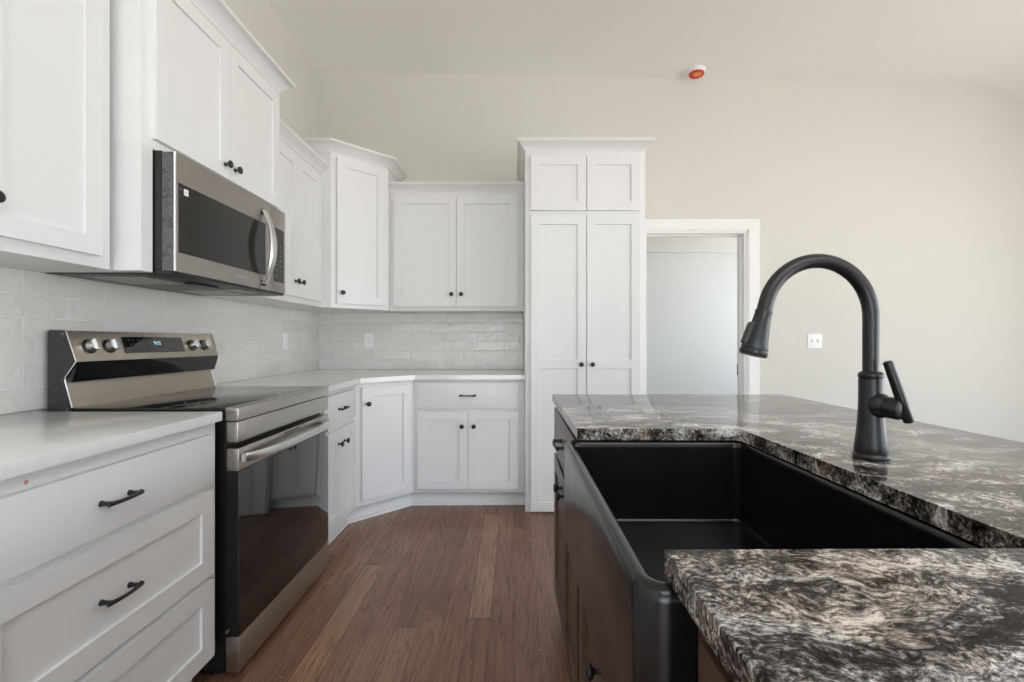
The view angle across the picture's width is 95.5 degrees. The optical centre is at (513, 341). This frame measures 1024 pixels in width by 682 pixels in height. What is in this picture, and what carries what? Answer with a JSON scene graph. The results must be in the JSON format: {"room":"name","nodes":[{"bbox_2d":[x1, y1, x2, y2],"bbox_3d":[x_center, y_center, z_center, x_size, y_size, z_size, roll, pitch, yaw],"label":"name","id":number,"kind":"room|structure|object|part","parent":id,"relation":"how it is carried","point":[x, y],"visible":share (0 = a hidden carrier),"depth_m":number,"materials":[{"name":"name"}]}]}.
{"room":"kitchen","nodes":[
{"label":"kitchen","id":0,"kind":"room"},
{"bbox_2d":[23,0,317,411],"bbox_3d":[-1.662,-0.608,0.060,0.120,3.500,7.720,0,0,0],"label":"wall","id":1,"kind":"structure","parent":0,"point":[299,106],"depth_m":3.29,"materials":[{"name":"beige paint"}]},
{"bbox_2d":[0,0,109,269],"bbox_3d":[-1.416,-0.709,1.106,0.348,0.958,0.772,0,0,0],"label":"upper cabinet","id":2,"kind":"object","parent":1,"relation":"attached to","point":[55,54],"visible":1,"depth_m":1.31,"materials":[{"name":"white paint"}]},
{"bbox_3d":[-1.262,-0.353,1.130,0.030,0.031,0.031,0,0,0],"label":"knob","id":3,"kind":"part","parent":2,"relation":"part of","materials":[{"name":"black metal"}]},
{"bbox_2d":[0,267,318,414],"bbox_3d":[-1.596,-0.205,2.194,0.010,0.865,3.188,0,0,0],"label":"tile backsplash","id":4,"kind":"structure","parent":1,"relation":"attached to","point":[248,337],"depth_m":1.91,"materials":[{"name":"white tile"}]},
{"bbox_2d":[283,333,287,349],"bbox_3d":[-1.587,0.000,3.233,0.009,0.118,0.072,0,0,0],"label":"wall outlet","id":5,"kind":"object","parent":4,"relation":"attached to","point":[285,335],"visible":1,"depth_m":3.23,"materials":[{"name":"white plastic"}]},
{"bbox_2d":[27,0,296,271],"bbox_3d":[-1.370,-0.790,1.955,0.440,1.116,1.010,0,0,0],"label":"upper cabinet","id":6,"kind":"object","parent":1,"relation":"attached to","point":[188,78],"visible":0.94,"depth_m":1.68,"materials":[{"name":"white paint"}]},
{"bbox_2d":[46,150,284,295],"bbox_3d":[-1.339,-0.433,1.952,0.501,0.425,0.765,0,0,0],"label":"microwave oven","id":7,"kind":"object","parent":6,"relation":"attached to","point":[212,236],"visible":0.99,"depth_m":1.78,"materials":[{"name":"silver metal"}]},
{"bbox_3d":[-1.369,-0.236,1.952,0.427,0.014,0.761,0,0,0],"label":"plate","id":8,"kind":"part","parent":7,"relation":"part of","materials":[{"name":"black metal"}]},
{"bbox_3d":[-1.150,-0.442,1.576,0.008,0.405,0.008,0,0,0],"label":"edge trim","id":9,"kind":"part","parent":7,"relation":"part of","materials":[{"name":"metal"}]},
{"bbox_3d":[-1.169,-0.442,1.887,0.041,0.405,0.616,0,0,0],"label":"microwave door","id":10,"kind":"part","parent":7,"relation":"part of","materials":[{"name":"silver metal"}]},
{"bbox_3d":[-1.119,-0.433,2.125,0.061,0.340,0.052,0,0,0],"label":"handle","id":11,"kind":"part","parent":7,"relation":"part of","materials":[{"name":"metal"}]},
{"bbox_3d":[-1.169,-0.442,2.265,0.041,0.405,0.138,0,0,0],"label":"control panel","id":12,"kind":"part","parent":7,"relation":"part of","materials":[{"name":"silver metal"}]},
{"bbox_3d":[-1.205,-0.968,1.756,0.020,0.577,0.400,0,0,0],"label":"door","id":13,"kind":"part","parent":6,"relation":"part of","materials":[{"name":"white paint"}]},
{"bbox_3d":[-1.180,-0.733,1.923,0.030,0.031,0.031,0,0,0],"label":"knob","id":14,"kind":"part","parent":6,"relation":"part of","materials":[{"name":"black metal"}]},
{"bbox_3d":[-1.180,-0.733,1.991,0.030,0.031,0.031,0,0,0],"label":"knob","id":15,"kind":"part","parent":6,"relation":"part of","materials":[{"name":"black metal"}]},
{"bbox_3d":[-1.370,-1.312,1.955,0.440,0.072,1.010,0,0,0],"label":"crown molding","id":16,"kind":"part","parent":6,"relation":"part of","materials":[{"name":"white paint"}]},
{"bbox_3d":[-1.205,-0.968,2.164,0.020,0.577,0.412,0,0,0],"label":"door","id":17,"kind":"part","parent":6,"relation":"part of","materials":[{"name":"white paint"}]},
{"bbox_2d":[206,119,329,306],"bbox_3d":[-1.416,-0.708,2.768,0.348,0.956,0.744,0,0,0],"label":"upper cabinet","id":18,"kind":"object","parent":1,"relation":"attached to","point":[302,169],"visible":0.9,"depth_m":2.78,"materials":[{"name":"white paint"}]},
{"bbox_3d":[-1.287,-0.679,2.594,0.020,0.828,0.306,0,0,0],"label":"door","id":19,"kind":"part","parent":18,"relation":"part of","materials":[{"name":"white paint"}]},
{"bbox_3d":[-1.270,-1.156,2.768,0.055,0.060,0.744,0,0,0],"label":"crown molding","id":20,"kind":"part","parent":18,"relation":"part of","materials":[{"name":"white paint"}]},
{"bbox_3d":[-1.287,-0.679,2.917,0.020,0.828,0.336,0,0,0],"label":"door","id":21,"kind":"part","parent":18,"relation":"part of","materials":[{"name":"white paint"}]},
{"bbox_2d":[192,505,569,681],"bbox_3d":[1.649,1.182,1.300,6.902,0.080,10.600,0,0,0],"label":"floor","id":22,"kind":"structure","parent":0,"point":[414,593],"depth_m":1.98,"materials":[{"name":"brown wood"}]},
{"bbox_2d":[0,423,214,681],"bbox_3d":[-1.264,0.700,1.167,0.656,0.884,0.753,0,0,0],"label":"base cabinet","id":23,"kind":"object","parent":22,"relation":"on","point":[107,559],"visible":0.98,"depth_m":1.13,"materials":[{"name":"white paint"}]},
{"bbox_3d":[-0.982,0.380,1.167,0.020,0.161,0.683,0,0,0],"label":"drawer","id":24,"kind":"part","parent":23,"relation":"part of","materials":[{"name":"white paint"}]},
{"bbox_2d":[0,412,221,480],"bbox_3d":[-1.274,0.242,1.151,0.653,0.030,0.722,0,0,0],"label":"countertop","id":25,"kind":"structure","parent":23,"relation":"on","point":[30,442],"depth_m":1.19,"materials":[{"name":"white stone"}]},
{"bbox_3d":[-0.954,0.615,1.135,0.036,0.015,0.101,0,0,0],"label":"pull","id":26,"kind":"part","parent":23,"relation":"part of","materials":[{"name":"black metal"}]},
{"bbox_3d":[-0.954,0.382,1.135,0.036,0.015,0.101,0,0,0],"label":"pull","id":27,"kind":"part","parent":23,"relation":"part of","materials":[{"name":"black metal"}]},
{"bbox_3d":[-0.982,0.893,1.167,0.020,0.250,0.683,0,0,0],"label":"drawer","id":28,"kind":"part","parent":23,"relation":"part of","materials":[{"name":"white paint"}]},
{"bbox_2d":[48,330,329,674],"bbox_3d":[-1.224,0.551,1.949,0.700,1.182,0.774,0,0,0],"label":"range","id":29,"kind":"object","parent":22,"relation":"on","point":[271,442],"visible":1,"depth_m":1.75,"materials":[{"name":"silver metal"}]},
{"bbox_3d":[-1.528,0.108,1.573,0.092,0.297,0.007,0,0,0],"label":"backguard panel","id":30,"kind":"part","parent":29,"relation":"part of","materials":[{"name":"metal"}]},
{"bbox_3d":[-1.499,0.092,1.573,0.043,0.264,0.005,0,0,0],"label":"edge trim","id":31,"kind":"part","parent":29,"relation":"part of","materials":[{"name":"silver metal"}]},
{"bbox_3d":[-1.497,0.017,1.642,0.020,0.050,0.052,0,0,0],"label":"control knob","id":32,"kind":"part","parent":29,"relation":"part of","materials":[{"name":"silver metal"}]},
{"bbox_3d":[-1.497,0.017,1.722,0.020,0.050,0.052,0,0,0],"label":"control knob","id":33,"kind":"part","parent":29,"relation":"part of","materials":[{"name":"silver metal"}]},
{"bbox_3d":[-1.498,0.014,1.945,0.024,0.063,0.320,0,0,0],"label":"display panel","id":34,"kind":"part","parent":29,"relation":"part of","materials":[{"name":"black glass"}]},
{"bbox_2d":[72,386,327,420],"bbox_3d":[-1.215,0.246,1.952,0.570,0.046,0.765,0,0,0],"label":"cooktop","id":35,"kind":"object","parent":29,"relation":"in","point":[236,403],"depth_m":1.80,"materials":[{"name":"black glass"}]},
{"bbox_3d":[-1.499,0.092,2.332,0.043,0.264,0.005,0,0,0],"label":"edge trim","id":36,"kind":"part","parent":29,"relation":"part of","materials":[{"name":"silver metal"}]},
{"bbox_3d":[-0.953,1.060,1.952,0.046,0.120,0.761,0,0,0],"label":"storage drawer","id":37,"kind":"part","parent":29,"relation":"part of","materials":[{"name":"silver metal"}]},
{"bbox_3d":[-0.953,0.718,1.952,0.044,0.556,0.757,0,0,0],"label":"oven door","id":38,"kind":"part","parent":29,"relation":"part of","materials":[{"name":"black glass"}]},
{"bbox_3d":[-0.953,0.306,1.952,0.045,0.071,0.764,0,0,0],"label":"rail","id":39,"kind":"part","parent":29,"relation":"part of","materials":[{"name":"silver metal"}]},
{"bbox_3d":[-0.902,0.397,1.946,0.056,0.033,0.715,0,0,0],"label":"handle","id":40,"kind":"part","parent":29,"relation":"part of","materials":[{"name":"metal"}]},
{"bbox_2d":[320,385,355,539],"bbox_3d":[-1.264,0.700,2.619,0.656,0.884,0.534,0,0,0],"label":"base cabinet","id":41,"kind":"object","parent":22,"relation":"on","point":[341,411],"visible":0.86,"depth_m":2.62,"materials":[{"name":"white paint"}]},
{"bbox_3d":[-0.982,0.750,2.500,0.020,0.525,0.236,0,0,0],"label":"door","id":42,"kind":"part","parent":41,"relation":"part of","materials":[{"name":"white paint"}]},
{"bbox_3d":[-0.982,0.375,2.619,0.020,0.170,0.474,0,0,0],"label":"drawer","id":43,"kind":"part","parent":41,"relation":"part of","materials":[{"name":"white paint"}]},
{"bbox_3d":[-0.954,0.375,2.619,0.036,0.015,0.104,0,0,0],"label":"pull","id":44,"kind":"part","parent":41,"relation":"part of","materials":[{"name":"black metal"}]},
{"bbox_3d":[-0.982,0.750,2.738,0.020,0.525,0.236,0,0,0],"label":"door","id":45,"kind":"part","parent":41,"relation":"part of","materials":[{"name":"white paint"}]},
{"bbox_2d":[344,380,415,522],"bbox_3d":[-1.139,0.700,3.337,0.902,0.884,0.902,0,0,0],"label":"base cabinet","id":46,"kind":"object","parent":22,"relation":"on","point":[384,418],"visible":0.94,"depth_m":3.02,"materials":[{"name":"white paint"}]},
{"bbox_2d":[216,369,524,391],"bbox_3d":[-0.763,0.242,3.075,1.675,0.030,1.447,0,0,0],"label":"countertop","id":47,"kind":"structure","parent":46,"relation":"on","point":[335,379],"depth_m":3.15,"materials":[{"name":"white stone"}]},
{"bbox_3d":[-0.829,0.643,3.034,0.350,0.707,0.020,0,0,-45],"label":"door","id":48,"kind":"part","parent":46,"relation":"part of","materials":[{"name":"white paint"}]},
{"bbox_2d":[328,502,524,544],"bbox_3d":[-0.640,1.133,2.994,1.446,0.018,0.496,0,0,-39],"label":"baseboard","id":49,"kind":"structure","parent":22,"relation":"on","point":[346,523],"depth_m":3.24,"materials":[{"name":"white paint"}]},
{"bbox_2d":[414,380,524,501],"bbox_3d":[-0.307,0.700,3.462,0.762,0.884,0.656,0,0,0],"label":"base cabinet","id":50,"kind":"object","parent":22,"relation":"on","point":[469,435],"visible":0.97,"depth_m":3.18,"materials":[{"name":"white paint"}]},
{"bbox_3d":[-0.487,0.744,3.180,0.342,0.527,0.020,0,0,0],"label":"door","id":51,"kind":"part","parent":50,"relation":"part of","materials":[{"name":"white paint"}]},
{"bbox_3d":[-0.315,0.367,3.152,0.114,0.015,0.036,0,0,0],"label":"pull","id":52,"kind":"part","parent":50,"relation":"part of","materials":[{"name":"black metal"}]},
{"bbox_3d":[-0.315,0.371,3.180,0.687,0.178,0.020,0,0,0],"label":"drawer","id":53,"kind":"part","parent":50,"relation":"part of","materials":[{"name":"white paint"}]},
{"bbox_3d":[-0.142,0.744,3.180,0.342,0.527,0.020,0,0,0],"label":"door","id":54,"kind":"part","parent":50,"relation":"part of","materials":[{"name":"white paint"}]},
{"bbox_2d":[552,407,578,681],"bbox_3d":[0.462,0.700,1.611,0.656,0.884,0.748,0,0,0],"label":"base cabinet","id":55,"kind":"object","parent":22,"relation":"on","point":[565,582],"visible":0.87,"depth_m":1.60,"materials":[{"name":"brown wood"}]},
{"bbox_3d":[0.155,0.522,1.656,0.030,0.031,0.031,0,0,0],"label":"knob","id":56,"kind":"part","parent":55,"relation":"part of","materials":[{"name":"black metal"}]},
{"bbox_3d":[0.152,0.357,1.611,0.036,0.015,0.131,0,0,0],"label":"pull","id":57,"kind":"part","parent":55,"relation":"part of","materials":[{"name":"black metal"}]},
{"bbox_3d":[0.180,0.747,1.789,0.020,0.554,0.352,0,0,0],"label":"door","id":58,"kind":"part","parent":55,"relation":"part of","materials":[{"name":"brown wood"}]},
{"bbox_3d":[0.155,0.522,1.566,0.030,0.031,0.031,0,0,0],"label":"knob","id":59,"kind":"part","parent":55,"relation":"part of","materials":[{"name":"black metal"}]},
{"bbox_3d":[0.180,0.362,1.611,0.020,0.170,0.708,0,0,0],"label":"drawer","id":60,"kind":"part","parent":55,"relation":"part of","materials":[{"name":"brown wood"}]},
{"bbox_3d":[0.180,0.747,1.434,0.020,0.554,0.352,0,0,0],"label":"door","id":61,"kind":"part","parent":55,"relation":"part of","materials":[{"name":"brown wood"}]},
{"bbox_2d":[517,137,654,511],"bbox_3d":[0.478,-0.101,3.431,0.908,2.486,0.736,0,0,0],"label":"pantry cabinet","id":62,"kind":"object","parent":22,"relation":"on","point":[584,312],"visible":0.89,"depth_m":3.10,"materials":[{"name":"white paint"}]},
{"bbox_3d":[0.297,0.146,3.105,0.368,1.968,0.020,0,0,0],"label":"door","id":63,"kind":"part","parent":62,"relation":"part of","materials":[{"name":"white paint"}]},
{"bbox_3d":[0.297,-1.055,3.105,0.368,0.360,0.020,0,0,0],"label":"door","id":64,"kind":"part","parent":62,"relation":"part of","materials":[{"name":"white paint"}]},
{"bbox_3d":[0.478,-1.310,3.430,0.908,0.068,0.735,0,0,0],"label":"crown molding","id":65,"kind":"part","parent":62,"relation":"part of","materials":[{"name":"white paint"}]},
{"bbox_3d":[0.662,0.146,3.105,0.353,1.968,0.020,0,0,0],"label":"door","id":66,"kind":"part","parent":62,"relation":"part of","materials":[{"name":"white paint"}]},
{"bbox_3d":[0.662,-1.055,3.105,0.353,0.360,0.020,0,0,0],"label":"door","id":67,"kind":"part","parent":62,"relation":"part of","materials":[{"name":"white paint"}]},
{"bbox_2d":[579,592,602,681],"bbox_3d":[0.465,0.825,0.860,0.650,0.635,0.754,0,0,0],"label":"base cabinet","id":68,"kind":"object","parent":22,"relation":"on","point":[589,670],"visible":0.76,"depth_m":1.15,"materials":[{"name":"brown wood"}]},
{"bbox_3d":[0.155,0.642,0.904,0.030,0.031,0.031,0,0,0],"label":"knob","id":69,"kind":"part","parent":68,"relation":"part of","materials":[{"name":"black metal"}]},
{"bbox_2d":[698,628,732,681],"bbox_3d":[0.462,0.700,0.041,0.656,0.884,0.882,0,0,0],"label":"base cabinet","id":70,"kind":"object","parent":22,"relation":"on","point":[710,669],"visible":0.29,"depth_m":0.41,"materials":[{"name":"brown wood"}]},
{"bbox_2d":[552,394,1023,681],"bbox_3d":[0.657,0.242,0.790,0.984,0.030,2.420,0,0,0],"label":"countertop","id":71,"kind":"structure","parent":70,"relation":"on","point":[767,615],"depth_m":0.47,"materials":[{"name":"black stone"}]},
{"bbox_2d":[564,440,984,681],"bbox_3d":[0.371,0.381,0.860,0.483,0.243,0.752,0,0,0],"label":"farmhouse sink","id":72,"kind":"object","parent":71,"relation":"in","point":[627,503],"visible":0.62,"depth_m":0.96,"materials":[{"name":"black"}]},
{"bbox_2d":[739,254,914,460],"bbox_3d":[0.589,0.028,0.895,0.292,0.399,0.094,0,0,0],"label":"kitchen faucet","id":73,"kind":"object","parent":71,"relation":"on","point":[870,440],"visible":1,"depth_m":0.90,"materials":[{"name":"black metal"}]},
{"bbox_3d":[0.595,-0.054,0.912,0.237,0.236,0.028,0,0,0],"label":"spout","id":74,"kind":"part","parent":73,"relation":"part of","materials":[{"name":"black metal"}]},
{"bbox_3d":[0.712,0.093,0.861,0.048,0.116,0.018,0,0,16],"label":"lever","id":75,"kind":"part","parent":73,"relation":"part of","materials":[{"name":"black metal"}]},
{"bbox_2d":[267,0,1023,104],"bbox_3d":[1.649,-1.927,0.000,6.502,0.866,7.600,0,0,0],"label":"ceiling","id":76,"kind":"structure","parent":0,"point":[891,41],"depth_m":3.30,"materials":[{"name":"white paint"}]},
{"bbox_2d":[688,65,705,78],"bbox_3d":[1.444,-2.126,3.680,0.132,0.047,0.132,1,0,0],"label":"smoke detector","id":77,"kind":"object","parent":76,"relation":"attached to","point":[695,72],"visible":1,"depth_m":3.65,"materials":[{"name":"white plastic"}]},
{"bbox_2d":[693,72,701,76],"bbox_3d":[1.444,-2.104,3.662,0.064,0.003,0.064,1,0,0],"label":"print","id":78,"kind":"object","parent":77,"relation":"on","point":[695,74],"depth_m":3.66},
{"bbox_2d":[318,71,1023,442],"bbox_3d":[1.649,-0.608,3.860,6.502,3.500,0.120,0,0,0],"label":"wall","id":79,"kind":"structure","parent":0,"point":[919,187],"depth_m":3.80,"materials":[{"name":"beige paint"}]},
{"bbox_2d":[279,138,407,312],"bbox_3d":[-1.227,-0.789,3.432,0.724,1.118,0.712,0,0,0],"label":"upper cabinet","id":80,"kind":"object","parent":79,"relation":"attached to","point":[355,186],"visible":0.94,"depth_m":3.25,"materials":[{"name":"white paint"}]},
{"bbox_3d":[-1.148,-1.312,3.351,1.005,0.072,0.308,0,0,-44],"label":"crown molding","id":81,"kind":"part","parent":80,"relation":"part of","materials":[{"name":"white paint"}]},
{"bbox_3d":[-1.078,-0.756,3.281,0.353,0.993,0.020,0,0,-44],"label":"door","id":82,"kind":"part","parent":80,"relation":"part of","materials":[{"name":"white paint"}]},
{"bbox_2d":[319,313,522,368],"bbox_3d":[-0.759,-0.003,3.794,1.664,0.459,0.012,0,0,0],"label":"tile backsplash","id":83,"kind":"structure","parent":79,"relation":"attached to","point":[400,340],"depth_m":3.79,"materials":[{"name":"white tile"}]},
{"bbox_2d":[365,333,372,347],"bbox_3d":[-1.180,-0.007,3.784,0.072,0.118,0.009,0,0,0],"label":"wall outlet","id":84,"kind":"object","parent":83,"relation":"attached to","point":[368,336],"visible":1,"depth_m":3.78,"materials":[{"name":"white plastic"}]},
{"bbox_2d":[468,334,476,347],"bbox_3d":[-0.338,-0.005,3.784,0.072,0.118,0.009,0,0,0],"label":"wall outlet","id":85,"kind":"object","parent":83,"relation":"attached to","point":[472,338],"visible":1,"depth_m":3.78,"materials":[{"name":"white plastic"}]},
{"bbox_2d":[388,182,523,312],"bbox_3d":[-0.427,-0.707,3.614,1.003,0.953,0.347,0,0,0],"label":"upper cabinet","id":86,"kind":"object","parent":79,"relation":"attached to","point":[456,247],"visible":0.99,"depth_m":3.48,"materials":[{"name":"white paint"}]},
{"bbox_3d":[-0.664,-0.674,3.485,0.466,0.823,0.020,0,0,0],"label":"door","id":87,"kind":"part","parent":86,"relation":"part of","materials":[{"name":"white paint"}]},
{"bbox_3d":[-0.427,-1.153,3.467,1.003,0.060,0.055,0,0,0],"label":"crown molding","id":88,"kind":"part","parent":86,"relation":"part of","materials":[{"name":"white paint"}]},
{"bbox_3d":[-0.201,-0.674,3.485,0.454,0.823,0.020,0,0,0],"label":"door","id":89,"kind":"part","parent":86,"relation":"part of","materials":[{"name":"white paint"}]},
{"bbox_2d":[645,219,759,393],"bbox_3d":[1.485,0.072,3.852,1.030,2.139,0.140,0,0,0],"label":"door frame","id":90,"kind":"structure","parent":79,"relation":"in","point":[747,231],"depth_m":3.79,"materials":[{"name":"white paint"}]},
{"bbox_2d":[807,334,821,347],"bbox_3d":[2.455,-0.004,3.791,0.118,0.118,0.018,0,0,0],"label":"light switch","id":91,"kind":"object","parent":79,"relation":"attached to","point":[813,340],"visible":1,"depth_m":3.79,"materials":[{"name":"white plastic"}]},
{"bbox_2d":[647,253,736,393],"bbox_3d":[1.950,-0.158,6.360,4.500,2.600,0.120,0,0,0],"label":"wall","id":92,"kind":"structure","parent":0,"point":[692,297],"depth_m":6.30,"materials":[{"name":"grey paint"}]},
{"bbox_2d":[647,244,736,252],"bbox_3d":[1.950,-1.256,6.270,4.500,0.105,0.060,0,0,0],"label":"trim","id":93,"kind":"structure","parent":92,"relation":"attached to","point":[651,248],"depth_m":6.24,"materials":[{"name":"white paint"}]},
{"bbox_2d":[647,237,736,243],"bbox_3d":[1.950,-1.383,5.170,4.740,0.150,2.500,0,0,0],"label":"ceiling","id":94,"kind":"structure","parent":0,"point":[650,240],"depth_m":6.02,"materials":[{"name":"white paint"}]}
]}

